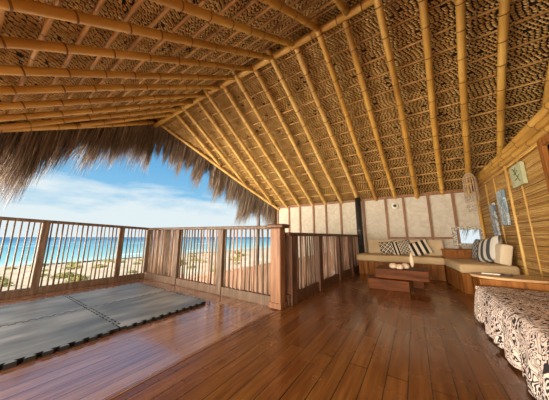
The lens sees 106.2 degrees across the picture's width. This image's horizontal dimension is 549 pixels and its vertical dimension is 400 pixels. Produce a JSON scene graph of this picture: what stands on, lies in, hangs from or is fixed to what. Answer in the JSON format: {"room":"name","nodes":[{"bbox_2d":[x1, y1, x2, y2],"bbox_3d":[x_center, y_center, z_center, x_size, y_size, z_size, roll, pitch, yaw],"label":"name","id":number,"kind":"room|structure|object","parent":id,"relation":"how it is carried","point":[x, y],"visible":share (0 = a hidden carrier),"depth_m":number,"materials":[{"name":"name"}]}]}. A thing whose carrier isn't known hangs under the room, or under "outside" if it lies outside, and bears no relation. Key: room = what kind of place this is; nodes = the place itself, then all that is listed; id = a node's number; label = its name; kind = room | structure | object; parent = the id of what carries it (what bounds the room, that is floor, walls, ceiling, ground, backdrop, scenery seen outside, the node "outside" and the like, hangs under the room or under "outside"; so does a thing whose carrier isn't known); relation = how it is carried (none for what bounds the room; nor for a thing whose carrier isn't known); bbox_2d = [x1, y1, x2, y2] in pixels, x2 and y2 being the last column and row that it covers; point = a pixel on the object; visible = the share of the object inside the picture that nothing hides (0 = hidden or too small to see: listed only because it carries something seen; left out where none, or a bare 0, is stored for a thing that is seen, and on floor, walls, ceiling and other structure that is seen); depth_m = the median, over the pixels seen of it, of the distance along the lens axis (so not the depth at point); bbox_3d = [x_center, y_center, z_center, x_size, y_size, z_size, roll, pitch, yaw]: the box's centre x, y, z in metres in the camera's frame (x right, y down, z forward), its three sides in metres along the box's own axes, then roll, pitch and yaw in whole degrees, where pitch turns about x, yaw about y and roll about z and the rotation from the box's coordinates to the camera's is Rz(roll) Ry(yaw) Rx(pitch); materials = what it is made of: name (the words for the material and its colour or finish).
{"room":"beach hut terrace","nodes":[
{"label":"beach hut terrace","id":0,"kind":"room"},
{"bbox_2d":[0,278,277,399],"bbox_3d":[-3.155,1.211,1.279,3.815,0.108,6.150,-7,-12,33],"label":"floor","id":1,"kind":"structure","parent":0,"point":[84,371],"depth_m":1.68,"materials":[{"name":"brown wood"}]},
{"bbox_2d":[0,295,84,325],"bbox_3d":[-3.068,1.349,2.454,1.051,0.033,1.051,-7,-12,33],"label":"foam mat","id":2,"kind":"object","parent":1,"relation":"on","point":[26,311],"visible":0.77,"depth_m":2.54,"materials":[{"name":"grey rubber"}]},
{"bbox_2d":[0,308,118,369],"bbox_3d":[-2.211,1.248,1.891,1.051,0.033,1.051,-7,-12,33],"label":"foam mat","id":3,"kind":"object","parent":1,"relation":"on","point":[24,342],"visible":0.97,"depth_m":1.89,"materials":[{"name":"grey rubber"}]},
{"bbox_2d":[0,216,150,299],"bbox_3d":[-4.071,0.837,3.170,0.090,1.296,4.120,-7,-12,33],"label":"railing","id":4,"kind":"object","parent":1,"relation":"on","point":[34,288],"visible":0.91,"depth_m":3.63,"materials":[{"name":"brown wood"}]},
{"bbox_2d":[64,283,165,307],"bbox_3d":[-2.496,1.501,3.297,1.051,0.033,1.051,-7,-12,33],"label":"foam mat","id":5,"kind":"object","parent":1,"relation":"on","point":[104,296],"visible":0.77,"depth_m":3.20,"materials":[{"name":"grey rubber"}]},
{"bbox_2d":[86,291,205,330],"bbox_3d":[-1.639,1.400,2.735,1.051,0.033,1.051,-7,-12,33],"label":"foam mat","id":6,"kind":"object","parent":1,"relation":"on","point":[132,312],"visible":0.88,"depth_m":2.60,"materials":[{"name":"grey rubber"}]},
{"bbox_2d":[88,311,270,399],"bbox_3d":[-1.392,1.033,0.605,0.080,0.003,4.750,-7,-12,33],"label":"trim","id":7,"kind":"structure","parent":1,"relation":"on","point":[132,381],"depth_m":1.49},
{"bbox_2d":[144,226,270,305],"bbox_3d":[-1.469,1.039,3.801,3.480,1.122,0.100,-7,-12,33],"label":"railing","id":8,"kind":"object","parent":1,"relation":"on","point":[161,273],"visible":0.96,"depth_m":3.56,"materials":[{"name":"brown wood"}]},
{"bbox_2d":[267,224,288,309],"bbox_3d":[0.052,0.867,2.776,0.255,1.075,0.200,-7,-12,33],"label":"newel post","id":9,"kind":"object","parent":1,"relation":"on","point":[278,301],"visible":1,"depth_m":2.72,"materials":[{"name":"brown wood"}]},
{"bbox_2d":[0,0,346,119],"bbox_3d":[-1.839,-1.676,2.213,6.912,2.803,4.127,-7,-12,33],"label":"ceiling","id":10,"kind":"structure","parent":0,"point":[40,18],"depth_m":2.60,"materials":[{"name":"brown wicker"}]},
{"bbox_2d":[0,118,154,206],"bbox_3d":[-4.540,-0.875,3.780,0.804,4.477,5.164,-2,-10,10],"label":"fringe","id":11,"kind":"object","parent":10,"relation":"hanging from","point":[21,153],"visible":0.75,"depth_m":4.15,"materials":[{"name":"plant"}]},
{"bbox_2d":[0,93,206,109],"bbox_3d":[-2.967,-1.477,3.084,0.120,2.934,4.373,-7,-13,35],"label":"rafter","id":12,"kind":"object","parent":10,"relation":"attached to","point":[60,102],"visible":1,"depth_m":3.16,"materials":[{"name":"brown wood"}]},
{"bbox_2d":[0,84,220,94],"bbox_3d":[-2.550,-1.521,2.813,0.119,2.935,4.373,-7,-13,35],"label":"rafter","id":13,"kind":"object","parent":10,"relation":"attached to","point":[33,89],"visible":1,"depth_m":2.81,"materials":[{"name":"brown wood"}]},
{"bbox_2d":[0,65,234,79],"bbox_3d":[-2.153,-1.578,2.548,0.120,2.932,4.375,-7,-13,35],"label":"rafter","id":14,"kind":"object","parent":10,"relation":"attached to","point":[18,70],"visible":1,"depth_m":2.48,"materials":[{"name":"brown wood"}]},
{"bbox_2d":[0,35,252,71],"bbox_3d":[-1.747,-1.607,2.291,0.117,2.930,4.376,-7,-13,35],"label":"rafter","id":15,"kind":"object","parent":10,"relation":"attached to","point":[6,42],"visible":1,"depth_m":2.14,"materials":[{"name":"brown wood"}]},
{"bbox_2d":[149,0,293,46],"bbox_3d":[-0.939,-1.722,1.750,0.118,2.926,4.379,-7,-13,35],"label":"rafter","id":16,"kind":"object","parent":10,"relation":"attached to","point":[179,5],"visible":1,"depth_m":2.22,"materials":[{"name":"brown wood"}]},
{"bbox_2d":[260,0,319,31],"bbox_3d":[-0.540,-1.770,1.488,0.118,2.927,4.378,-7,-13,35],"label":"rafter","id":17,"kind":"object","parent":10,"relation":"attached to","point":[279,5],"visible":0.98,"depth_m":2.60,"materials":[{"name":"brown wood"}]},
{"bbox_2d":[0,0,548,206],"bbox_3d":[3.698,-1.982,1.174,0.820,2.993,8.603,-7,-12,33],"label":"ceiling","id":18,"kind":"structure","parent":0,"point":[394,11],"depth_m":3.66,"materials":[{"name":"brown wicker"}]},
{"bbox_2d":[5,0,63,122],"bbox_3d":[-0.818,-1.612,1.015,8.154,0.068,0.067,-7,-12,33],"label":"front purlin","id":19,"kind":"object","parent":18,"relation":"attached to","point":[48,23],"visible":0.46,"depth_m":1.96,"materials":[{"name":"brown wood"}]},
{"bbox_2d":[27,0,105,120],"bbox_3d":[-0.740,-1.715,1.241,8.251,0.067,0.067,-7,-12,33],"label":"front purlin","id":20,"kind":"object","parent":18,"relation":"attached to","point":[100,3],"visible":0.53,"depth_m":2.04,"materials":[{"name":"brown wood"}]},
{"bbox_2d":[0,120,153,132],"bbox_3d":[-4.093,-1.340,3.783,0.143,3.012,4.680,-2,-10,9],"label":"pole","id":21,"kind":"object","parent":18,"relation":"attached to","point":[130,123],"visible":0.78,"depth_m":4.06,"materials":[{"name":"brown wood"}]},
{"bbox_2d":[50,0,144,118],"bbox_3d":[-0.652,-1.831,1.486,8.348,0.066,0.066,-7,-12,33],"label":"front purlin","id":22,"kind":"object","parent":18,"relation":"attached to","point":[135,7],"visible":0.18,"depth_m":2.18,"materials":[{"name":"brown wood"}]},
{"bbox_2d":[70,7,171,116],"bbox_3d":[-0.568,-1.942,1.723,8.446,0.066,0.066,-7,-12,33],"label":"front purlin","id":23,"kind":"object","parent":18,"relation":"attached to","point":[165,10],"visible":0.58,"depth_m":2.41,"materials":[{"name":"brown wood"}]},
{"bbox_2d":[93,0,237,120],"bbox_3d":[-0.392,-2.170,2.209,8.640,0.067,0.067,-7,-12,33],"label":"front purlin","id":24,"kind":"object","parent":18,"relation":"attached to","point":[232,2],"visible":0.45,"depth_m":2.74,"materials":[{"name":"brown wood"}]},
{"bbox_2d":[105,0,257,119],"bbox_3d":[-0.316,-2.274,2.433,8.737,0.067,0.068,-6,-12,33],"label":"front purlin","id":25,"kind":"object","parent":18,"relation":"attached to","point":[249,4],"visible":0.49,"depth_m":2.82,"materials":[{"name":"brown wood"}]},
{"bbox_2d":[119,0,281,117],"bbox_3d":[-0.228,-2.391,2.676,8.834,0.068,0.066,-7,-12,33],"label":"front purlin","id":26,"kind":"object","parent":18,"relation":"attached to","point":[269,7],"visible":0.56,"depth_m":3.00,"materials":[{"name":"brown wood"}]},
{"bbox_2d":[139,119,275,231],"bbox_3d":[-1.895,-0.263,7.332,5.343,4.426,0.784,5,-11,-25],"label":"fringe","id":27,"kind":"object","parent":18,"relation":"hanging from","point":[249,204],"visible":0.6,"depth_m":7.06,"materials":[{"name":"plant"}]},
{"bbox_2d":[130,0,299,116],"bbox_3d":[-0.136,-2.509,2.928,8.932,0.069,0.066,-7,-12,33],"label":"front purlin","id":28,"kind":"object","parent":18,"relation":"attached to","point":[294,2],"visible":0.7,"depth_m":3.18,"materials":[{"name":"brown wood"}]},
{"bbox_2d":[160,124,279,210],"bbox_3d":[-1.440,-0.822,7.168,4.742,2.912,0.135,4,-11,-23],"label":"pole","id":29,"kind":"object","parent":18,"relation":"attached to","point":[162,125],"visible":0.92,"depth_m":6.96,"materials":[{"name":"brown wood"}]},
{"bbox_2d":[176,114,220,166],"bbox_3d":[-2.320,-1.832,6.396,0.113,1.202,1.727,-7,-13,36],"label":"rafter","id":30,"kind":"object","parent":29,"relation":"attached to","point":[180,118],"visible":0.98,"depth_m":6.32,"materials":[{"name":"brown wood"}]},
{"bbox_2d":[178,100,246,184],"bbox_3d":[-1.778,-1.591,6.324,0.123,1.818,2.725,-7,-12,35],"label":"rafter","id":31,"kind":"object","parent":29,"relation":"attached to","point":[186,111],"visible":0.98,"depth_m":6.17,"materials":[{"name":"brown wood"}]},
{"bbox_2d":[198,101,272,203],"bbox_3d":[-1.043,-1.246,6.445,0.129,2.371,3.375,-7,-12,35],"label":"rafter","id":32,"kind":"object","parent":29,"relation":"attached to","point":[200,104],"visible":1,"depth_m":6.14,"materials":[{"name":"brown wood"}]},
{"bbox_2d":[135,0,317,120],"bbox_3d":[-0.050,-2.621,3.167,9.029,0.066,0.066,-7,-12,33],"label":"front purlin","id":33,"kind":"object","parent":18,"relation":"attached to","point":[312,2],"visible":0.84,"depth_m":3.35,"materials":[{"name":"brown wood"}]},
{"bbox_2d":[143,0,332,120],"bbox_3d":[0.040,-2.738,3.414,9.126,0.067,0.066,-7,-12,33],"label":"front purlin","id":34,"kind":"object","parent":18,"relation":"attached to","point":[330,1],"visible":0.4,"depth_m":3.51,"materials":[{"name":"brown wood"}]},
{"bbox_2d":[149,0,344,119],"bbox_3d":[0.125,-2.850,3.654,9.223,0.067,0.066,-7,-12,33],"label":"front purlin","id":35,"kind":"object","parent":18,"relation":"attached to","point":[334,5],"visible":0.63,"depth_m":3.72,"materials":[{"name":"brown wood"}]},
{"bbox_2d":[165,0,397,125],"bbox_3d":[0.358,-2.788,3.979,9.204,0.061,0.061,-7,-12,33],"label":"ridge beam","id":36,"kind":"structure","parent":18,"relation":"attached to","point":[393,1],"depth_m":3.86,"materials":[{"name":"brown wood"}]},
{"bbox_2d":[174,0,451,132],"bbox_3d":[0.572,-2.578,4.122,9.045,0.060,0.060,-7,-12,33],"label":"rear purlin","id":37,"kind":"object","parent":18,"relation":"attached to","point":[446,1],"visible":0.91,"depth_m":3.68,"materials":[{"name":"brown wood"}]},
{"bbox_2d":[185,0,516,140],"bbox_3d":[0.789,-2.362,4.269,8.887,0.061,0.063,-7,-12,33],"label":"rear purlin","id":38,"kind":"object","parent":18,"relation":"attached to","point":[511,1],"visible":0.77,"depth_m":3.59,"materials":[{"name":"brown wood"}]},
{"bbox_2d":[273,178,461,200],"bbox_3d":[2.888,-0.310,5.647,7.302,0.060,0.060,-7,-12,33],"label":"rear purlin","id":39,"kind":"object","parent":18,"relation":"attached to","point":[458,178],"visible":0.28,"depth_m":5.63,"materials":[{"name":"brown wood"}]},
{"bbox_2d":[194,9,548,146],"bbox_3d":[0.993,-2.167,4.399,8.728,0.060,0.060,-7,-12,33],"label":"rear purlin","id":40,"kind":"object","parent":18,"relation":"attached to","point":[546,11],"visible":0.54,"depth_m":3.51,"materials":[{"name":"brown wood"}]},
{"bbox_2d":[263,165,485,196],"bbox_3d":[2.680,-0.512,5.512,7.460,0.059,0.060,-7,-12,33],"label":"rear purlin","id":41,"kind":"object","parent":18,"relation":"attached to","point":[485,165],"visible":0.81,"depth_m":5.24,"materials":[{"name":"brown wood"}]},
{"bbox_2d":[203,35,548,153],"bbox_3d":[1.205,-1.959,4.539,8.570,0.061,0.060,-7,-12,33],"label":"rear purlin","id":42,"kind":"object","parent":18,"relation":"attached to","point":[546,36],"visible":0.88,"depth_m":3.70,"materials":[{"name":"brown wood"}]},
{"bbox_2d":[255,151,496,190],"bbox_3d":[2.466,-0.725,5.368,7.619,0.060,0.060,-7,-12,33],"label":"rear purlin","id":43,"kind":"object","parent":18,"relation":"attached to","point":[491,151],"visible":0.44,"depth_m":5.01,"materials":[{"name":"brown wood"}]},
{"bbox_2d":[213,58,548,160],"bbox_3d":[1.418,-1.749,4.681,8.411,0.061,0.062,-7,-12,33],"label":"rear purlin","id":44,"kind":"object","parent":18,"relation":"attached to","point":[545,59],"visible":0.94,"depth_m":3.85,"materials":[{"name":"brown wood"}]},
{"bbox_2d":[247,136,514,185],"bbox_3d":[2.266,-0.915,5.243,7.777,0.060,0.060,-7,-12,33],"label":"rear purlin","id":45,"kind":"object","parent":18,"relation":"attached to","point":[514,136],"visible":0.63,"depth_m":4.78,"materials":[{"name":"brown wood"}]},
{"bbox_2d":[221,78,545,166],"bbox_3d":[1.622,-1.551,4.811,8.253,0.061,0.060,-7,-12,33],"label":"rear purlin","id":46,"kind":"object","parent":18,"relation":"attached to","point":[542,80],"visible":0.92,"depth_m":4.02,"materials":[{"name":"brown wood"}]},
{"bbox_2d":[231,98,542,173],"bbox_3d":[1.839,-1.336,4.958,8.094,0.060,0.060,-7,-12,33],"label":"rear purlin","id":47,"kind":"object","parent":18,"relation":"attached to","point":[540,99],"visible":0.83,"depth_m":4.22,"materials":[{"name":"brown wood"}]},
{"bbox_2d":[243,118,531,178],"bbox_3d":[2.052,-1.126,5.100,7.936,0.060,0.060,-7,-12,33],"label":"rear purlin","id":48,"kind":"object","parent":18,"relation":"attached to","point":[529,118],"visible":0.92,"depth_m":4.43,"materials":[{"name":"brown wood"}]},
{"bbox_2d":[113,271,536,399],"bbox_3d":[1.456,1.092,0.649,4.500,0.120,10.200,-7,-12,33],"label":"floor","id":49,"kind":"structure","parent":0,"point":[348,339],"depth_m":1.59,"materials":[{"name":"brown wood"}]},
{"bbox_2d":[285,232,358,305],"bbox_3d":[1.272,1.202,4.332,0.120,0.965,3.802,-7,-12,35],"label":"railing","id":50,"kind":"object","parent":49,"relation":"on","point":[344,259],"visible":0.98,"depth_m":3.55,"materials":[{"name":"brown wood"}]},
{"bbox_2d":[355,197,364,253],"bbox_3d":[2.436,0.936,5.861,0.181,2.032,0.173,-7,-12,33],"label":"post","id":51,"kind":"object","parent":49,"relation":"on","point":[361,249],"visible":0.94,"depth_m":5.85,"materials":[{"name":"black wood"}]},
{"bbox_2d":[368,265,429,292],"bbox_3d":[2.251,1.418,3.752,0.910,0.335,0.660,-7,-12,33],"label":"coffee table","id":52,"kind":"object","parent":49,"relation":"on","point":[385,277],"visible":0.99,"depth_m":3.58,"materials":[{"name":"brown wood"}]},
{"bbox_2d":[359,260,445,280],"bbox_3d":[3.028,1.656,5.021,1.710,0.315,0.630,-7,-12,33],"label":"bench","id":53,"kind":"object","parent":49,"relation":"on","point":[436,272],"visible":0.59,"depth_m":4.57,"materials":[{"name":"brown wood"}]},
{"bbox_2d":[357,253,444,264],"bbox_3d":[3.002,1.419,5.032,1.760,0.150,0.670,-7,-12,33],"label":"seat cushion","id":54,"kind":"object","parent":53,"relation":"on","point":[423,259],"visible":0.89,"depth_m":4.75,"materials":[{"name":"beige fabric"}]},
{"bbox_2d":[368,239,404,254],"bbox_3d":[2.944,1.235,5.434,0.860,0.383,0.161,-7,-12,33],"label":"cushion","id":55,"kind":"object","parent":54,"relation":"on","point":[373,245],"visible":0.54,"depth_m":5.51,"materials":[{"name":"beige fabric"}]},
{"bbox_2d":[378,240,394,253],"bbox_3d":[2.902,1.215,5.265,0.434,0.373,0.182,-6,-12,29],"label":"pillow","id":56,"kind":"object","parent":54,"relation":"on","point":[385,247],"visible":0.79,"depth_m":5.23,"materials":[{"name":"beige fabric"}]},
{"bbox_2d":[391,239,410,254],"bbox_3d":[3.129,1.175,5.069,0.484,0.422,0.181,-5,-11,27],"label":"pillow","id":57,"kind":"object","parent":54,"relation":"on","point":[401,247],"visible":0.88,"depth_m":5.02,"materials":[{"name":"beige fabric"}]},
{"bbox_2d":[408,238,432,255],"bbox_3d":[3.407,1.133,4.840,0.505,0.454,0.180,-6,-12,29],"label":"pillow","id":58,"kind":"object","parent":54,"relation":"on","point":[421,247],"visible":0.95,"depth_m":4.79,"materials":[{"name":"beige fabric"}]},
{"bbox_2d":[405,240,443,256],"bbox_3d":[3.601,1.158,5.003,0.800,0.383,0.161,-7,-12,33],"label":"cushion","id":59,"kind":"object","parent":54,"relation":"on","point":[436,246],"visible":0.5,"depth_m":4.82,"materials":[{"name":"beige fabric"}]},
{"bbox_2d":[441,248,472,279],"bbox_3d":[4.144,1.389,4.438,0.805,0.635,0.465,-7,-12,33],"label":"box","id":60,"kind":"object","parent":49,"relation":"on","point":[446,253],"visible":0.32,"depth_m":4.42,"materials":[{"name":"brown wood"}]},
{"bbox_2d":[446,266,523,293],"bbox_3d":[3.678,1.425,3.731,0.804,0.315,1.289,-7,-12,33],"label":"bench","id":61,"kind":"object","parent":49,"relation":"on","point":[464,282],"visible":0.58,"depth_m":3.38,"materials":[{"name":"brown wood"}]},
{"bbox_2d":[444,258,520,274],"bbox_3d":[3.655,1.190,3.743,0.820,0.144,1.265,-7,-12,33],"label":"seat cushion","id":62,"kind":"object","parent":61,"relation":"on","point":[463,265],"visible":0.86,"depth_m":3.33,"materials":[{"name":"beige fabric"}]},
{"bbox_2d":[477,235,501,261],"bbox_3d":[3.764,0.883,3.617,0.238,0.531,0.630,-3,-11,15],"label":"pillow","id":63,"kind":"object","parent":62,"relation":"on","point":[485,248],"visible":0.8,"depth_m":3.52,"materials":[{"name":"beige fabric"}]},
{"bbox_2d":[494,244,512,265],"bbox_3d":[3.662,0.872,3.297,0.191,0.330,0.220,-5,-11,25],"label":"cushion","id":64,"kind":"object","parent":62,"relation":"on","point":[503,252],"visible":1,"depth_m":3.22,"materials":[{"name":"beige fabric"}]},
{"bbox_2d":[479,278,548,291],"bbox_3d":[2.804,1.123,2.362,0.694,0.425,0.589,-7,-12,33],"label":"console table","id":65,"kind":"object","parent":49,"relation":"on","point":[483,281],"visible":0.41,"depth_m":2.22,"materials":[{"name":"brown wood"}]},
{"bbox_2d":[470,272,548,283],"bbox_3d":[2.772,0.897,2.387,0.748,0.026,0.458,-7,-12,33],"label":"board","id":66,"kind":"object","parent":65,"relation":"on","point":[517,278],"visible":0.91,"depth_m":2.31,"materials":[{"name":"brown wood"}]},
{"bbox_2d":[279,191,480,270],"bbox_3d":[3.085,0.975,5.624,7.200,2.070,0.080,-7,-12,33],"label":"wall","id":67,"kind":"structure","parent":0,"point":[417,217],"depth_m":5.56,"materials":[{"name":"beige concrete"}]},
{"bbox_2d":[278,188,473,208],"bbox_3d":[2.349,0.034,6.227,5.500,0.065,0.085,-7,-12,33],"label":"trim","id":68,"kind":"structure","parent":67,"relation":"attached to","point":[461,190],"depth_m":5.70,"materials":[{"name":"brown wood"}]},
{"bbox_2d":[451,226,483,246],"bbox_3d":[4.394,0.825,4.665,0.545,0.445,0.079,-7,-12,33],"label":"frame","id":69,"kind":"structure","parent":67,"relation":"in","point":[454,229],"depth_m":4.69,"materials":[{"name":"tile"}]},
{"bbox_2d":[478,143,548,290],"bbox_3d":[2.831,0.261,1.821,0.069,2.131,6.600,-7,-12,33],"label":"wall","id":70,"kind":"structure","parent":0,"point":[536,190],"depth_m":2.81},
{"bbox_2d":[489,203,500,235],"bbox_3d":[4.121,0.368,3.858,0.035,0.600,0.250,-7,-12,33],"label":"canvas","id":71,"kind":"object","parent":70,"relation":"attached to","point":[492,208],"visible":0.87,"depth_m":3.80,"materials":[{"name":"white fabric"}]},
{"bbox_2d":[496,0,510,154],"bbox_3d":[3.942,-1.489,3.581,0.137,2.897,4.179,-9,-13,40],"label":"rafter","id":72,"kind":"object","parent":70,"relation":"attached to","point":[504,5],"visible":0.67,"depth_m":3.14,"materials":[{"name":"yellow wood"}]},
{"bbox_2d":[496,189,510,225],"bbox_3d":[3.821,0.131,3.444,0.035,0.580,0.300,-7,-12,33],"label":"canvas","id":73,"kind":"object","parent":70,"relation":"attached to","point":[500,195],"visible":1,"depth_m":3.39},
{"bbox_2d":[475,124,548,187],"bbox_3d":[2.786,-0.807,1.982,0.114,0.114,6.701,-7,-12,33],"label":"log","id":74,"kind":"object","parent":70,"relation":"on","point":[545,130],"visible":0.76,"depth_m":2.84,"materials":[{"name":"wood"}]},
{"bbox_2d":[474,114,548,182],"bbox_3d":[2.785,-0.898,1.987,0.125,0.125,6.682,-7,-12,33],"label":"log","id":75,"kind":"object","parent":74,"relation":"on","point":[539,126],"visible":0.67,"depth_m":2.74,"materials":[{"name":"wood"}]},
{"bbox_2d":[475,100,548,178],"bbox_3d":[2.780,-0.993,1.996,0.129,0.129,6.661,-7,-12,33],"label":"log","id":76,"kind":"object","parent":75,"relation":"on","point":[543,112],"visible":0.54,"depth_m":2.56,"materials":[{"name":"wood"}]},
{"bbox_2d":[503,166,528,274],"bbox_3d":[3.639,0.451,3.077,0.045,2.000,0.037,7,-12,-33],"label":"trim","id":77,"kind":"structure","parent":70,"relation":"attached to","point":[504,167],"depth_m":3.10,"materials":[{"name":"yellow wood"}]},
{"bbox_2d":[509,161,527,188],"bbox_3d":[3.372,-0.340,2.856,0.048,0.300,0.360,-7,-12,33],"label":"wall plaque","id":78,"kind":"object","parent":70,"relation":"attached to","point":[518,174],"visible":1,"depth_m":2.80,"materials":[{"name":"green paint"}]},
{"bbox_2d":[515,157,543,276],"bbox_3d":[3.395,0.386,2.717,0.026,2.000,0.034,-7,-12,33],"label":"trim","id":79,"kind":"structure","parent":70,"relation":"attached to","point":[522,187],"depth_m":2.71,"materials":[{"name":"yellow wood"}]},
{"bbox_2d":[536,132,548,192],"bbox_3d":[2.744,0.210,1.706,0.098,1.990,1.180,-7,-12,33],"label":"door","id":80,"kind":"structure","parent":70,"relation":"in","point":[542,143],"depth_m":2.28,"materials":[{"name":"brown wood"}]},
{"label":"outside","id":81,"kind":"structure","parent":0,"visible":0},
{"bbox_2d":[0,247,334,290],"bbox_3d":[10.685,11.250,38.062,106.000,1.313,197.500,-7,-12,33],"label":"ground","id":82,"kind":"structure","parent":81,"point":[28,267],"depth_m":27.79,"materials":[{"name":"beige sand"}]},
{"bbox_2d":[180,252,332,293],"bbox_3d":[-1.228,3.506,6.610,6.464,3.835,0.166,-7,-12,33],"label":"fence","id":83,"kind":"object","parent":82,"relation":"on","point":[259,265],"visible":0.09,"depth_m":6.34,"materials":[{"name":"brown wood"}]},
{"bbox_3d":[1.938,0.935,1.090,0.730,0.345,2.250,-7,-12,33],"label":"daybed","id":84,"kind":"object","parent":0,"visible":0},
{"bbox_2d":[474,286,548,399],"bbox_3d":[1.911,0.916,1.137,0.844,0.355,2.359,-7,-12,33],"label":"patterned throw","id":85,"kind":"object","parent":84,"relation":"on","point":[517,320],"visible":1,"depth_m":1.45,"materials":[{"name":"fabric"}]},
{"bbox_3d":[3.944,-1.301,0.675,0.080,4.800,7.900,-7,-12,33],"label":"wall","id":86,"kind":"structure","parent":0,"visible":0},
{"bbox_2d":[153,0,373,126],"bbox_3d":[0.146,-2.807,3.885,9.451,0.164,0.164,-7,-12,33],"label":"pole","id":87,"kind":"object","parent":86,"relation":"attached to","point":[361,5],"visible":0.68,"depth_m":3.76,"materials":[{"name":"brown wood"}]},
{"bbox_2d":[0,107,181,129],"bbox_3d":[-3.335,-1.783,4.352,0.107,1.878,2.798,-7,-13,35],"label":"rafter","id":88,"kind":"object","parent":87,"relation":"attached to","point":[122,114],"visible":1,"depth_m":3.83,"materials":[{"name":"brown wood"}]},
{"bbox_2d":[0,100,193,121],"bbox_3d":[-3.229,-1.563,3.595,0.116,2.590,3.851,-7,-13,35],"label":"rafter","id":89,"kind":"object","parent":87,"relation":"attached to","point":[21,116],"visible":1,"depth_m":3.49,"materials":[{"name":"brown wood"}]},
{"bbox_2d":[80,113,172,126],"bbox_3d":[-3.418,-1.987,5.023,0.098,1.247,1.845,-7,-12,35],"label":"rafter","id":90,"kind":"object","parent":87,"relation":"attached to","point":[101,122],"visible":1,"depth_m":4.79,"materials":[{"name":"brown wood"}]},
{"bbox_2d":[0,0,271,59],"bbox_3d":[-1.340,-1.658,2.023,0.117,2.924,4.380,-7,-13,35],"label":"rafter","id":91,"kind":"object","parent":87,"relation":"attached to","point":[31,7],"visible":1,"depth_m":1.81,"materials":[{"name":"brown wood"}]},
{"bbox_2d":[202,89,287,208],"bbox_3d":[-0.481,-1.019,6.358,0.138,2.929,4.391,-7,-12,35],"label":"rafter","id":92,"kind":"object","parent":87,"relation":"attached to","point":[205,91],"visible":0.83,"depth_m":5.78,"materials":[{"name":"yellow wood"}]},
{"bbox_2d":[223,86,299,205],"bbox_3d":[-0.009,-1.028,6.181,0.132,2.885,4.161,-7,-12,35],"label":"rafter","id":93,"kind":"object","parent":87,"relation":"attached to","point":[225,89],"visible":0.89,"depth_m":5.63,"materials":[{"name":"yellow wood"}]},
{"bbox_2d":[229,69,313,205],"bbox_3d":[0.337,-1.115,5.822,0.135,2.932,4.389,-7,-13,35],"label":"rafter","id":94,"kind":"object","parent":87,"relation":"attached to","point":[234,73],"visible":0.83,"depth_m":5.22,"materials":[{"name":"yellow wood"}]},
{"bbox_2d":[254,70,326,204],"bbox_3d":[0.771,-1.121,5.670,0.134,2.891,4.159,-7,-13,36],"label":"rafter","id":95,"kind":"object","parent":87,"relation":"attached to","point":[257,73],"visible":0.77,"depth_m":5.09,"materials":[{"name":"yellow wood"}]},
{"bbox_2d":[263,44,342,203],"bbox_3d":[1.119,-1.208,5.308,0.136,2.930,4.394,-8,-13,36],"label":"rafter","id":96,"kind":"object","parent":87,"relation":"attached to","point":[273,61],"visible":0.86,"depth_m":4.69,"materials":[{"name":"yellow wood"}]},
{"bbox_2d":[294,47,357,197],"bbox_3d":[1.588,-1.215,5.130,0.136,2.882,4.166,-7,-13,36],"label":"rafter","id":97,"kind":"object","parent":87,"relation":"attached to","point":[298,53],"visible":0.82,"depth_m":4.52,"materials":[{"name":"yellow wood"}]},
{"bbox_2d":[310,13,377,200],"bbox_3d":[1.913,-1.296,4.781,0.136,2.925,4.399,-8,-13,36],"label":"rafter","id":98,"kind":"object","parent":87,"relation":"attached to","point":[319,34],"visible":0.94,"depth_m":4.13,"materials":[{"name":"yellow wood"}]},
{"bbox_2d":[342,20,396,199],"bbox_3d":[2.347,-1.295,4.621,0.136,2.882,4.172,-8,-13,37],"label":"rafter","id":99,"kind":"object","parent":87,"relation":"attached to","point":[347,28],"visible":0.82,"depth_m":4.02,"materials":[{"name":"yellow wood"}]},
{"bbox_2d":[373,0,418,198],"bbox_3d":[2.694,-1.382,4.261,0.137,2.936,4.396,-8,-13,38],"label":"rafter","id":100,"kind":"object","parent":87,"relation":"attached to","point":[378,5],"visible":0.91,"depth_m":3.67,"materials":[{"name":"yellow wood"}]},
{"bbox_2d":[418,0,444,194],"bbox_3d":[3.183,-1.396,4.076,0.135,2.881,4.175,-8,-13,38],"label":"rafter","id":101,"kind":"object","parent":87,"relation":"attached to","point":[423,4],"visible":0.9,"depth_m":3.54,"materials":[{"name":"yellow wood"}]},
{"bbox_2d":[455,0,471,193],"bbox_3d":[3.475,-1.476,3.751,0.134,2.937,4.404,-8,-13,39],"label":"rafter","id":102,"kind":"object","parent":87,"relation":"attached to","point":[460,5],"visible":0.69,"depth_m":3.33,"materials":[{"name":"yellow wood"}]},
{"bbox_2d":[462,173,480,211],"bbox_3d":[4.160,-0.212,4.363,0.253,0.934,0.259,6,-12,-30],"label":"chandelier","id":103,"kind":"object","parent":102,"relation":"hanging from","point":[464,178],"visible":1,"depth_m":4.33,"materials":[{"name":"beige wicker"}]},
{"bbox_2d":[541,62,548,107],"bbox_3d":[4.268,-1.570,3.231,0.135,2.925,4.419,-8,-13,39],"label":"rafter","id":104,"kind":"object","parent":87,"relation":"attached to","point":[546,88],"visible":0.16,"depth_m":3.13,"materials":[{"name":"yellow wood"}]},
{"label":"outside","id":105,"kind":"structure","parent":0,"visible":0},
{"bbox_2d":[0,237,270,266],"bbox_3d":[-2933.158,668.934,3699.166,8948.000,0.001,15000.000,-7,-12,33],"label":"sea","id":106,"kind":"structure","parent":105,"point":[7,239],"depth_m":88.70,"materials":[{"name":"liquid"}]},
{"bbox_3d":[1.942,-2.052,-0.137,0.117,0.117,5.190,-7,21,35],"label":"rafter","id":107,"kind":"object","parent":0,"visible":0},
{"bbox_2d":[81,0,208,121],"bbox_3d":[-0.485,-2.052,1.958,8.543,0.066,0.069,-7,-12,33],"label":"front purlin","id":108,"kind":"object","parent":107,"relation":"on","point":[201,3],"visible":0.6,"depth_m":2.55,"materials":[{"name":"brown wood"}]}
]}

